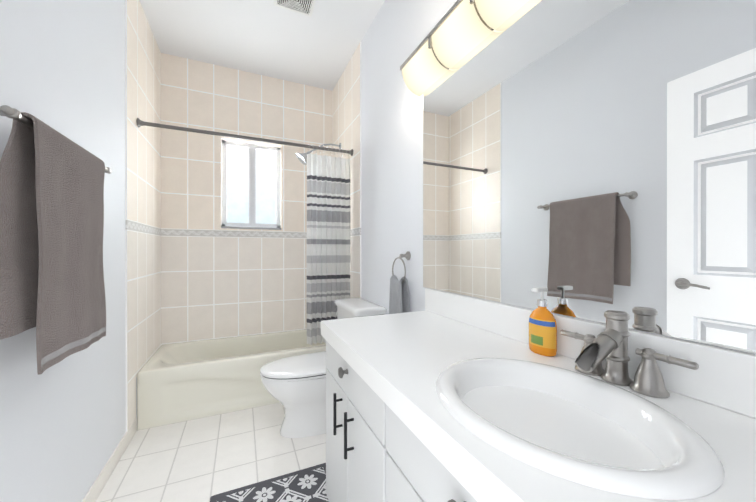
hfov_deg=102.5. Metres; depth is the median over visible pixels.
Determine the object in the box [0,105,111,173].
towel rail
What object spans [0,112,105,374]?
hanging towel
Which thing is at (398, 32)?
wall
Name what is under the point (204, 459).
floor
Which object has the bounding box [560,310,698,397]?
faucet
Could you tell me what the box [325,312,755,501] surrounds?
countertop
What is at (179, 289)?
wall tiles
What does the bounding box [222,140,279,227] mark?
window
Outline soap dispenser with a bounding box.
[529,287,556,356]
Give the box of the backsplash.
[425,288,755,419]
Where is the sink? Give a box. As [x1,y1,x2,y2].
[397,344,755,501]
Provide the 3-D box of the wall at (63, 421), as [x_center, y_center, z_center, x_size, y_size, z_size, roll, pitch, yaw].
[-1.215,-0.258,1.004,0.120,2.863,3.669,0,0,-24]
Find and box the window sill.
[221,226,280,229]
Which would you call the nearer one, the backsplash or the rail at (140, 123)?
the backsplash
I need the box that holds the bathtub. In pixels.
[137,329,325,429]
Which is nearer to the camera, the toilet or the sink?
the sink
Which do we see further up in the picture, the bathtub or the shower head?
the shower head
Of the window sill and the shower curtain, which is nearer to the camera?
the shower curtain
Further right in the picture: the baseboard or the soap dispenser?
the soap dispenser
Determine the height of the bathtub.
0.375 m
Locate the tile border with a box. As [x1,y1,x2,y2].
[125,220,360,237]
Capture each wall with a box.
[0,0,136,501]
[361,0,755,354]
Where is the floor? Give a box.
[95,402,325,501]
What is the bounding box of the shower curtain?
[307,144,349,344]
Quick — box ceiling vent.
[274,0,315,16]
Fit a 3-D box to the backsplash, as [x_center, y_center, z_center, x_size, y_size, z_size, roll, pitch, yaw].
[0.587,0.251,0.818,0.020,0.114,1.640,0,0,-24]
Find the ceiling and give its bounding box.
[139,0,384,90]
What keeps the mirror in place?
attached to the wall at (398, 32)
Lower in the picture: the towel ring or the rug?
the rug
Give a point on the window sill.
(250, 228)
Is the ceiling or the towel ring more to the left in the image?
the ceiling
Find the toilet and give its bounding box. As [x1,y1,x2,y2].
[260,298,386,437]
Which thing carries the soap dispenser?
on the countertop
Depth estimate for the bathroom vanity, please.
0.83 m
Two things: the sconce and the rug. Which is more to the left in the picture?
the rug
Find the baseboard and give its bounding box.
[82,418,136,501]
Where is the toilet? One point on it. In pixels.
(295, 385)
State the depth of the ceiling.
2.37 m
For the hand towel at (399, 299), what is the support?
hanging from the towel ring
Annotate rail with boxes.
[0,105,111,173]
[136,118,352,155]
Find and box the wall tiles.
[125,0,360,431]
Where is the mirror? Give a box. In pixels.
[423,0,755,353]
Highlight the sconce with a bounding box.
[400,0,528,95]
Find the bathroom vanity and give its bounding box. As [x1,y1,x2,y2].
[321,332,500,501]
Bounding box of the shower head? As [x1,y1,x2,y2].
[296,143,340,164]
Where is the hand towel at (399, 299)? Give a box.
[389,275,409,313]
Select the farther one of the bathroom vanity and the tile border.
the tile border
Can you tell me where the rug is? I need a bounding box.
[210,463,328,501]
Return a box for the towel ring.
[392,251,410,283]
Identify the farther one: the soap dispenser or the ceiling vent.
the ceiling vent

